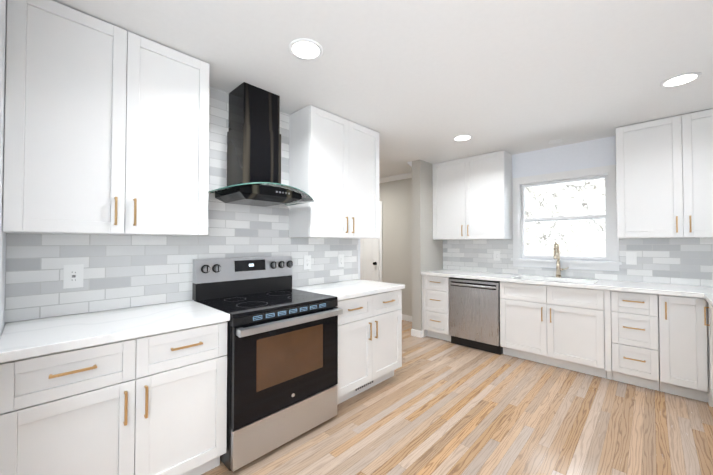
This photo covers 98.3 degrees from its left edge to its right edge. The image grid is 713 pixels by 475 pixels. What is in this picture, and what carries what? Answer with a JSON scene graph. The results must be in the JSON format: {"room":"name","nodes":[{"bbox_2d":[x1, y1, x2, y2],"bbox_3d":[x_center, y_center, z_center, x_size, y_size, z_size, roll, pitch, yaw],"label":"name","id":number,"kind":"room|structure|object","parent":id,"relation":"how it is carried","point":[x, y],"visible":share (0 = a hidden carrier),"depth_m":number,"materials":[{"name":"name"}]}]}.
{"room":"kitchen","nodes":[
{"label":"kitchen","id":0,"kind":"room"},
{"bbox_2d":[0,0,6,335],"bbox_3d":[-1.417,0.092,1.131,1.420,2.500,0.120,-1,-1,44],"label":"wall","id":1,"kind":"structure","parent":0,"point":[3,5],"depth_m":1.34,"materials":[{"name":"white paint"}]},
{"bbox_2d":[4,86,359,325],"bbox_3d":[-0.920,0.118,2.583,0.128,2.500,2.665,-1,-1,44],"label":"wall","id":2,"kind":"structure","parent":0,"point":[124,271],"depth_m":2.09,"materials":[{"name":"tile"}]},
{"bbox_2d":[63,264,83,288],"bbox_3d":[-1.614,0.221,1.758,0.009,0.132,0.084,-1,-1,44],"label":"outlet","id":3,"kind":"object","parent":2,"relation":"attached to","point":[73,276],"visible":1,"depth_m":1.75,"materials":[{"name":"plastic"}]},
{"bbox_2d":[2,0,209,235],"bbox_3d":[-1.366,-0.580,1.787,0.344,1.124,0.880,-1,-1,44],"label":"upper cabinet","id":4,"kind":"object","parent":2,"relation":"attached to","point":[106,128],"visible":1,"depth_m":1.61,"materials":[{"name":"white wood"}]},
{"bbox_2d":[208,82,313,206],"bbox_3d":[-0.724,-0.701,2.354,0.492,0.866,0.784,-1,-1,44],"label":"range hood","id":5,"kind":"object","parent":2,"relation":"attached to","point":[253,156],"visible":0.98,"depth_m":2.32,"materials":[{"name":"black metal"}]},
{"bbox_2d":[304,255,310,269],"bbox_3d":[-0.470,0.239,2.952,0.008,0.132,0.084,-1,-1,44],"label":"electrical outlet","id":6,"kind":"object","parent":2,"relation":"attached to","point":[307,261],"visible":1,"depth_m":2.95,"materials":[{"name":"plastic"}]},
{"bbox_2d":[289,105,379,238],"bbox_3d":[-0.176,-0.558,3.029,0.344,1.124,0.918,-1,-1,44],"label":"upper cabinet","id":7,"kind":"object","parent":2,"relation":"attached to","point":[333,166],"visible":1,"depth_m":2.80,"materials":[{"name":"white wood"}]},
{"bbox_2d":[338,254,343,266],"bbox_3d":[-0.163,0.246,3.273,0.008,0.132,0.084,-1,-1,44],"label":"electrical outlet","id":8,"kind":"object","parent":2,"relation":"attached to","point":[340,260],"visible":1,"depth_m":3.27,"materials":[{"name":"plastic"}]},
{"bbox_2d":[52,0,712,177],"bbox_3d":[-0.418,-1.182,2.586,6.280,0.100,5.970,-1,-1,44],"label":"ceiling","id":9,"kind":"structure","parent":0,"point":[415,80],"depth_m":1.99,"materials":[{"name":"white paint"}]},
{"bbox_2d":[289,38,322,60],"bbox_3d":[-0.308,-1.142,1.877,0.208,0.006,0.208,-1,-1,44],"label":"recessed light","id":10,"kind":"object","parent":9,"relation":"in","point":[305,49],"visible":1,"depth_m":1.87,"materials":[{"name":"white plastic"}]},
{"bbox_2d":[453,135,471,140],"bbox_3d":[1.186,-1.114,3.450,0.208,0.006,0.208,-1,-1,44],"label":"recessed light","id":11,"kind":"object","parent":9,"relation":"in","point":[462,137],"visible":0.98,"depth_m":3.44,"materials":[{"name":"white plastic"}]},
{"bbox_2d":[660,72,701,87],"bbox_3d":[2.337,-1.135,2.223,0.208,0.006,0.208,-1,-1,44],"label":"recessed light","id":12,"kind":"object","parent":9,"relation":"in","point":[680,79],"visible":1,"depth_m":2.21,"materials":[{"name":"white plastic"}]},
{"bbox_2d":[412,160,442,330],"bbox_3d":[1.072,0.154,4.610,0.140,2.500,0.650,-1,-1,44],"label":"wall","id":13,"kind":"structure","parent":0,"point":[427,252],"depth_m":4.40,"materials":[{"name":"grey paint"}]},
{"bbox_2d":[201,320,712,474],"bbox_3d":[-0.418,1.417,2.540,6.280,0.100,5.970,-1,-1,44],"label":"floor","id":14,"kind":"structure","parent":0,"point":[434,406],"depth_m":2.21,"materials":[{"name":"brown wood"}]},
{"bbox_2d":[0,321,226,474],"bbox_3d":[-1.257,0.914,1.659,0.636,0.876,0.880,-1,-1,44],"label":"base cabinet","id":15,"kind":"object","parent":14,"relation":"on","point":[155,404],"visible":0.98,"depth_m":1.42,"materials":[{"name":"white wood"}]},
{"bbox_2d":[0,300,229,362],"bbox_3d":[-1.260,0.457,1.672,0.642,0.038,0.882,-1,-1,44],"label":"countertop","id":16,"kind":"structure","parent":15,"relation":"on","point":[30,338],"depth_m":1.51,"materials":[{"name":"stone"}]},
{"bbox_2d":[192,256,342,471],"bbox_3d":[-0.635,0.760,2.243,0.730,1.205,0.812,-1,-1,44],"label":"range","id":17,"kind":"object","parent":14,"relation":"on","point":[282,358],"visible":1,"depth_m":2.04,"materials":[{"name":"black metal"}]},
{"bbox_2d":[336,289,401,404],"bbox_3d":[-0.073,0.936,2.894,0.636,0.876,0.892,-1,-1,44],"label":"base cabinet","id":18,"kind":"object","parent":14,"relation":"on","point":[369,341],"visible":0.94,"depth_m":2.66,"materials":[{"name":"white wood"}]},
{"bbox_2d":[292,279,404,300],"bbox_3d":[-0.073,0.479,2.911,0.642,0.038,0.920,-1,-1,44],"label":"countertop","id":19,"kind":"structure","parent":18,"relation":"on","point":[344,290],"depth_m":2.82,"materials":[{"name":"stone"}]},
{"bbox_2d":[422,275,426,337],"bbox_3d":[1.140,0.965,4.543,0.020,0.876,0.608,-1,-1,44],"label":"cabinet filler","id":20,"kind":"object","parent":14,"relation":"on","point":[424,333],"visible":0.21,"depth_m":4.33,"materials":[{"name":"white wood"}]},
{"bbox_2d":[424,275,450,341],"bbox_3d":[1.276,0.963,4.394,0.378,0.876,0.636,-1,-1,44],"label":"drawers","id":21,"kind":"object","parent":14,"relation":"on","point":[436,306],"visible":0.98,"depth_m":4.19,"materials":[{"name":"white wood"}]},
{"bbox_2d":[449,277,502,354],"bbox_3d":[1.634,0.958,4.029,0.630,0.872,0.651,-1,-1,44],"label":"dishwasher","id":22,"kind":"object","parent":14,"relation":"on","point":[474,313],"visible":0.85,"depth_m":3.81,"materials":[{"name":"silver metal"}]},
{"bbox_2d":[500,278,606,377],"bbox_3d":[2.224,0.946,3.485,0.960,0.876,0.636,-1,-1,44],"label":"base cabinet","id":23,"kind":"object","parent":14,"relation":"on","point":[561,327],"visible":0.94,"depth_m":3.23,"materials":[{"name":"white wood"}]},
{"bbox_2d":[421,269,712,297],"bbox_3d":[2.312,0.488,3.417,3.282,0.038,0.642,-1,-1,44],"label":"countertop","id":24,"kind":"structure","parent":23,"relation":"on","point":[663,289],"depth_m":3.18,"materials":[{"name":"stone"}]},
{"bbox_2d":[553,241,568,277],"bbox_3d":[2.381,0.258,3.593,0.134,0.428,0.208,-1,-1,44],"label":"faucet","id":25,"kind":"object","parent":24,"relation":"on","point":[556,253],"visible":1,"depth_m":3.65,"materials":[{"name":"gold metal"}]},
{"bbox_2d":[604,290,612,379],"bbox_3d":[2.599,0.940,3.146,0.046,0.876,0.608,-1,-1,44],"label":"cabinet filler","id":26,"kind":"object","parent":14,"relation":"on","point":[608,337],"visible":0.54,"depth_m":2.93,"materials":[{"name":"white wood"}]},
{"bbox_2d":[611,290,658,390],"bbox_3d":[2.723,0.938,3.008,0.320,0.876,0.636,-1,-1,44],"label":"drawers","id":27,"kind":"object","parent":14,"relation":"on","point":[635,338],"visible":0.96,"depth_m":2.80,"materials":[{"name":"white wood"}]},
{"bbox_2d":[658,294,708,401],"bbox_3d":[2.942,0.934,2.798,0.282,0.876,0.636,-1,-1,44],"label":"base cabinet","id":28,"kind":"object","parent":14,"relation":"on","point":[683,352],"depth_m":2.60,"materials":[{"name":"white wood"}]},
{"bbox_2d":[704,302,712,406],"bbox_3d":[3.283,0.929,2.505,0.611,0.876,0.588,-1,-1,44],"label":"base cabinet","id":29,"kind":"object","parent":14,"relation":"on","point":[710,400],"visible":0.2,"depth_m":2.50,"materials":[{"name":"white wood"}]},
{"bbox_3d":[2.401,0.913,1.603,0.636,0.876,0.917,-1,-1,44],"label":"base cabinet","id":30,"kind":"object","parent":14,"relation":"on","visible":0},
{"bbox_2d":[704,293,712,306],"bbox_3d":[2.564,0.459,1.772,0.642,0.038,1.384,-1,-1,44],"label":"countertop","id":31,"kind":"structure","parent":30,"relation":"on","point":[708,298],"depth_m":2.32,"materials":[{"name":"stone"}]},
{"bbox_2d":[379,136,712,315],"bbox_3d":[1.592,0.155,4.661,6.280,2.500,0.158,-1,-1,44],"label":"wall","id":32,"kind":"structure","parent":0,"point":[684,261],"depth_m":3.85,"materials":[{"name":"tile"}]},
{"bbox_2d":[360,201,381,281],"bbox_3d":[0.118,0.382,5.894,0.880,2.090,0.106,-1,-1,44],"label":"door","id":33,"kind":"structure","parent":32,"relation":"attached to","point":[370,259],"depth_m":5.75,"materials":[{"name":"white wood"}]},
{"bbox_2d":[379,161,411,182],"bbox_3d":[0.080,-1.041,5.583,2.610,0.075,0.650,-1,-1,44],"label":"crown molding","id":34,"kind":"structure","parent":32,"relation":"attached to","point":[396,177],"depth_m":5.36,"materials":[{"name":"white wood"}]},
{"bbox_2d":[402,314,422,337],"bbox_3d":[0.130,1.373,5.481,2.764,0.095,0.664,-1,-1,44],"label":"baseboard","id":35,"kind":"structure","parent":32,"relation":"attached to","point":[416,333],"depth_m":4.38,"materials":[{"name":"white wood"}]},
{"bbox_2d":[432,150,512,239],"bbox_3d":[1.591,-0.535,4.325,1.012,1.124,0.344,-1,-1,44],"label":"upper cabinet","id":36,"kind":"object","parent":32,"relation":"attached to","point":[472,197],"visible":1,"depth_m":4.15,"materials":[{"name":"white wood"}]},
{"bbox_2d":[494,251,499,260],"bbox_3d":[1.925,0.251,4.225,0.084,0.132,0.008,-1,-1,44],"label":"electrical outlet","id":37,"kind":"object","parent":32,"relation":"attached to","point":[496,255],"visible":1,"depth_m":4.22,"materials":[{"name":"plastic"}]},
{"bbox_2d":[511,165,621,270],"bbox_3d":[2.503,-0.211,3.761,1.110,1.160,0.205,-1,-1,44],"label":"window","id":38,"kind":"structure","parent":32,"relation":"in","point":[610,261],"depth_m":3.69,"materials":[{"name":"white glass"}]},
{"bbox_2d":[626,252,636,264],"bbox_3d":[2.918,0.221,3.270,0.084,0.132,0.013,-1,-1,44],"label":"light switch","id":39,"kind":"object","parent":32,"relation":"attached to","point":[631,258],"visible":1,"depth_m":3.27,"materials":[{"name":"plastic"}]},
{"bbox_2d":[616,109,712,237],"bbox_3d":[3.069,-0.560,2.909,0.926,1.124,0.344,-1,-1,44],"label":"upper cabinet","id":40,"kind":"object","parent":32,"relation":"attached to","point":[664,177],"visible":1,"depth_m":2.88,"materials":[{"name":"white wood"}]},
{"label":"outside","id":41,"kind":"structure","parent":0,"visible":0},
{"bbox_2d":[525,178,605,256],"bbox_3d":[3.292,-0.303,4.202,4.140,3.000,0.020,-1,-1,44],"label":"window glass","id":42,"kind":"structure","parent":41,"point":[562,227],"depth_m":4.43,"materials":[{"name":"glass"}]}
]}

